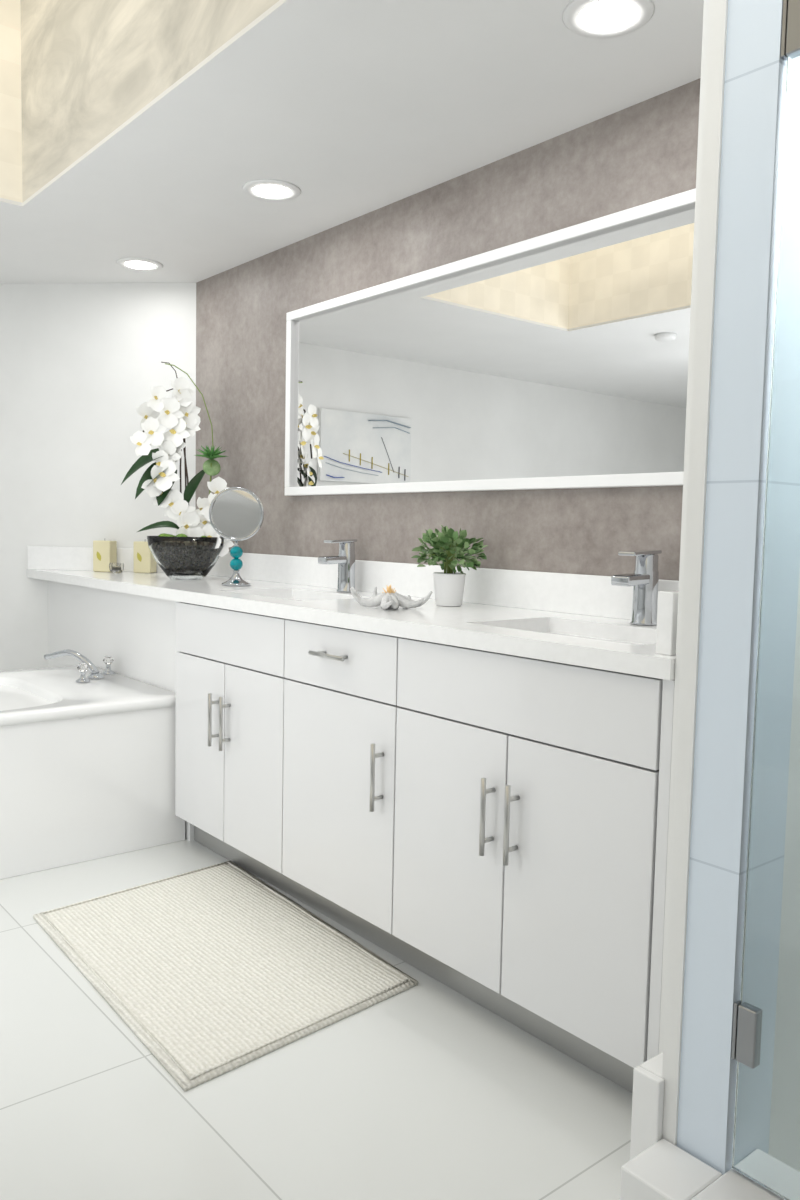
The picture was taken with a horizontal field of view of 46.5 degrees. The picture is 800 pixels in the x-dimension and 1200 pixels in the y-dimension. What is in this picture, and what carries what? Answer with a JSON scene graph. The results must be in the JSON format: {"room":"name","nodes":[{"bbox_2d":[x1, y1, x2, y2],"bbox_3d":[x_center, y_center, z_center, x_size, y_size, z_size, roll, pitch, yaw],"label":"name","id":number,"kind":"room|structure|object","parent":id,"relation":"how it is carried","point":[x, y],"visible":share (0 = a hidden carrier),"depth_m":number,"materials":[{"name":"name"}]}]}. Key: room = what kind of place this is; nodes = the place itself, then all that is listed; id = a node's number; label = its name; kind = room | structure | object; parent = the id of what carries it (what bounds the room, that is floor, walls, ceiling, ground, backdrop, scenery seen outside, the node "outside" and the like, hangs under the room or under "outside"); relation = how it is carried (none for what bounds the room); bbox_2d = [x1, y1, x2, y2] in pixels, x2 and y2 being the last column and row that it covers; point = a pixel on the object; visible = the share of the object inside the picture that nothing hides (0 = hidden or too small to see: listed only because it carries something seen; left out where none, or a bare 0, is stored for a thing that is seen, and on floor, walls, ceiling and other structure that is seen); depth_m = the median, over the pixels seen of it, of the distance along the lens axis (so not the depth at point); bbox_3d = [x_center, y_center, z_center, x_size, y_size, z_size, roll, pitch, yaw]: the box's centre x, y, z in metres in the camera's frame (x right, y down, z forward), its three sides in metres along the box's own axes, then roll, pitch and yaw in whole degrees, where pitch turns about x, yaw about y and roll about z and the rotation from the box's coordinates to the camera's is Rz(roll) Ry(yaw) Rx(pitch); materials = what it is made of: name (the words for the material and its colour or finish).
{"room":"bathroom","nodes":[
{"label":"bathroom","id":0,"kind":"room"},
{"bbox_2d":[0,283,195,670],"bbox_3d":[-1.485,-0.745,4.339,1.131,3.000,0.120,2,4,5],"label":"wall","id":1,"kind":"structure","parent":0,"point":[83,369],"depth_m":4.27,"materials":[{"name":"white paint"}]},
{"bbox_2d":[47,581,193,840],"bbox_3d":[-1.002,0.368,3.980,0.500,0.857,1.440,-2,6,-39],"label":"wall","id":2,"kind":"structure","parent":0,"point":[133,636],"depth_m":3.73,"materials":[{"name":"white paint"}]},
{"bbox_2d":[0,838,632,1199],"bbox_3d":[-1.621,1.081,0.759,5.840,0.100,6.540,-2,6,-39],"label":"floor","id":3,"kind":"structure","parent":0,"point":[427,1087],"depth_m":1.81,"materials":[{"name":"tile"}]},
{"bbox_2d":[0,665,184,878],"bbox_3d":[-1.732,0.593,3.048,1.814,0.519,0.894,-2,6,-39],"label":"bathtub","id":4,"kind":"object","parent":3,"relation":"on","point":[87,771],"visible":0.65,"depth_m":3.09,"materials":[{"name":"white ceramic"}]},
{"bbox_2d":[44,649,114,682],"bbox_3d":[-1.215,0.246,3.608,0.250,0.106,0.261,-2,6,-39],"label":"tub filler","id":5,"kind":"object","parent":4,"relation":"on","point":[85,664],"visible":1,"depth_m":3.59,"materials":[{"name":"silver metal"}]},
{"bbox_2d":[33,860,417,1090],"bbox_3d":[-0.494,0.915,2.466,0.695,0.014,1.057,-2,6,-39],"label":"bath mat","id":6,"kind":"object","parent":3,"relation":"on","point":[195,978],"visible":1,"depth_m":2.34,"materials":[{"name":"beige fabric"}]},
{"bbox_2d":[159,594,674,1092],"bbox_3d":[0.051,0.491,2.632,0.596,0.857,1.986,-2,6,-39],"label":"bathroom vanity","id":7,"kind":"object","parent":3,"relation":"on","point":[469,798],"depth_m":2.14,"materials":[{"name":"white paint"}]},
{"bbox_2d":[27,566,675,673],"bbox_3d":[-0.411,-0.010,3.186,0.569,0.039,3.496,-2,6,-39],"label":"countertop","id":8,"kind":"structure","parent":7,"relation":"on","point":[470,621],"depth_m":2.46,"materials":[{"name":"white stone"}]},
{"bbox_2d":[93,540,116,571],"bbox_3d":[-1.341,-0.204,4.229,0.080,0.150,0.081,2,4,5],"label":"candle","id":9,"kind":"object","parent":8,"relation":"on","point":[104,554],"visible":0.96,"depth_m":4.19,"materials":[{"name":"beige wax"}]},
{"bbox_2d":[109,562,123,572],"bbox_3d":[-1.259,-0.143,4.136,0.065,0.045,0.065,-2,6,-39],"label":"tealight holder","id":10,"kind":"object","parent":8,"relation":"on","point":[115,567],"visible":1,"depth_m":4.11,"materials":[{"name":"clear glass"}]},
{"bbox_2d":[133,541,155,572],"bbox_3d":[-1.153,-0.199,4.211,0.080,0.150,0.081,2,4,5],"label":"candle","id":11,"kind":"object","parent":8,"relation":"on","point":[144,561],"visible":0.79,"depth_m":4.17,"materials":[{"name":"beige wax"}]},
{"bbox_2d":[121,362,233,579],"bbox_3d":[-0.887,-0.516,3.743,0.377,0.864,0.278,-2,6,-39],"label":"orchid arrangement","id":12,"kind":"object","parent":8,"relation":"on","point":[197,546],"visible":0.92,"depth_m":3.71,"materials":[{"name":"white plant"}]},
{"bbox_2d":[209,487,263,585],"bbox_3d":[-0.603,-0.236,3.434,0.176,0.363,0.108,-2,6,-39],"label":"makeup mirror","id":13,"kind":"object","parent":8,"relation":"on","point":[236,514],"visible":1,"depth_m":3.42,"materials":[{"name":"silver metal"}]},
{"bbox_2d":[271,594,306,597],"bbox_3d":[-0.350,0.077,3.088,0.325,0.142,0.514,-2,6,-39],"label":"sink","id":14,"kind":"object","parent":8,"relation":"in","point":[272,595],"depth_m":3.33,"materials":[{"name":"white ceramic"}]},
{"bbox_2d":[318,539,356,591],"bbox_3d":[-0.212,-0.119,3.196,0.138,0.182,0.067,-2,6,-39],"label":"faucet","id":15,"kind":"object","parent":8,"relation":"on","point":[344,559],"visible":0.92,"depth_m":3.19,"materials":[{"name":"silver metal"}]},
{"bbox_2d":[350,584,431,608],"bbox_3d":[-0.032,-0.011,2.596,0.218,0.066,0.210,-2,6,-39],"label":"star ornament","id":16,"kind":"object","parent":8,"relation":"on","point":[390,598],"visible":1,"depth_m":2.57,"materials":[{"name":"white ceramic"}]},
{"bbox_2d":[411,525,486,605],"bbox_3d":[0.142,-0.102,2.717,0.227,0.235,0.219,-2,6,-39],"label":"potted plant","id":17,"kind":"object","parent":8,"relation":"on","point":[449,586],"visible":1,"depth_m":2.68,"materials":[{"name":"green plant"}]},
{"bbox_2d":[519,626,650,645],"bbox_3d":[0.431,0.165,2.147,0.325,0.142,0.524,-2,6,-39],"label":"sink","id":18,"kind":"object","parent":8,"relation":"in","point":[554,629],"depth_m":2.32,"materials":[{"name":"white ceramic"}]},
{"bbox_2d":[611,549,661,624],"bbox_3d":[0.572,-0.031,2.250,0.138,0.182,0.067,-2,6,-39],"label":"faucet","id":19,"kind":"object","parent":8,"relation":"on","point":[642,579],"visible":0.96,"depth_m":2.25,"materials":[{"name":"silver metal"}]},
{"bbox_2d":[620,1052,784,1199],"bbox_3d":[0.721,0.932,1.229,0.259,0.220,0.961,-2,6,-39],"label":"shower curb","id":20,"kind":"structure","parent":3,"relation":"on","point":[656,1167],"depth_m":1.47,"materials":[{"name":"white tile"}]},
{"bbox_2d":[0,0,703,283],"bbox_3d":[-1.576,-1.168,0.587,5.600,0.012,6.300,-2,6,-39],"label":"ceiling","id":21,"kind":"structure","parent":0,"point":[337,112],"depth_m":2.49,"materials":[{"name":"paint"}]},
{"bbox_2d":[0,0,278,202],"bbox_3d":[-0.426,-1.601,1.305,1.095,0.788,4.040,-2,6,-39],"label":"skylight","id":22,"kind":"object","parent":21,"relation":"in","point":[79,79],"visible":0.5,"depth_m":2.76,"materials":[{"name":"paint"}]},
{"bbox_2d":[116,257,162,270],"bbox_3d":[-1.087,-1.401,3.891,0.190,0.006,0.190,-2,6,-39],"label":"recessed light","id":23,"kind":"object","parent":21,"relation":"in","point":[139,264],"visible":1,"depth_m":3.88,"materials":[{"name":"white"}]},
{"bbox_2d":[242,179,300,200],"bbox_3d":[-0.413,-1.320,3.003,0.190,0.006,0.190,-2,6,-39],"label":"recessed light","id":24,"kind":"object","parent":21,"relation":"in","point":[271,190],"visible":1,"depth_m":2.99,"materials":[{"name":"white"}]},
{"bbox_2d":[562,0,654,38],"bbox_3d":[0.435,-1.222,1.946,0.190,0.006,0.190,-2,6,-39],"label":"recessed light","id":25,"kind":"object","parent":21,"relation":"in","point":[601,19],"visible":1,"depth_m":1.95,"materials":[{"name":"white"}]},
{"bbox_2d":[195,78,700,580],"bbox_3d":[0.122,-0.614,3.055,0.120,3.000,3.152,-2,6,-39],"label":"wall","id":26,"kind":"structure","parent":0,"point":[635,154],"depth_m":2.93,"materials":[{"name":"paint"}]},
{"bbox_2d":[208,552,678,617],"bbox_3d":[-0.016,-0.072,3.135,0.021,0.108,2.924,-2,6,-39],"label":"backsplash","id":27,"kind":"structure","parent":26,"relation":"attached to","point":[569,593],"depth_m":2.81,"materials":[{"name":"white stone"}]},
{"bbox_2d":[285,188,695,495],"bbox_3d":[0.229,-0.679,2.802,0.030,0.696,2.073,-2,6,-39],"label":"wall mirror","id":28,"kind":"object","parent":26,"relation":"attached to","point":[557,359],"visible":0.81,"depth_m":2.69,"materials":[{"name":"white mirror"}]},
{"bbox_2d":[651,590,678,653],"bbox_3d":[0.683,0.034,1.873,0.514,0.116,0.034,-2,6,-39],"label":"backsplash","id":29,"kind":"structure","parent":26,"relation":"attached to","point":[664,642],"depth_m":1.71,"materials":[{"name":"white stone"}]},
{"bbox_2d":[659,0,786,1174],"bbox_3d":[0.728,-0.097,1.698,0.705,2.200,0.222,-2,6,-39],"label":"jamb","id":30,"kind":"object","parent":26,"relation":"attached to","point":[740,134],"visible":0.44,"depth_m":1.44,"materials":[{"name":"tile"}]},
{"bbox_2d":[731,0,799,1199],"bbox_3d":[0.761,-0.024,1.106,0.061,1.894,0.738,-2,6,-39],"label":"shower door","id":31,"kind":"structure","parent":30,"relation":"attached to","point":[765,1051],"depth_m":1.38,"materials":[{"name":"clear glass"}]}
]}

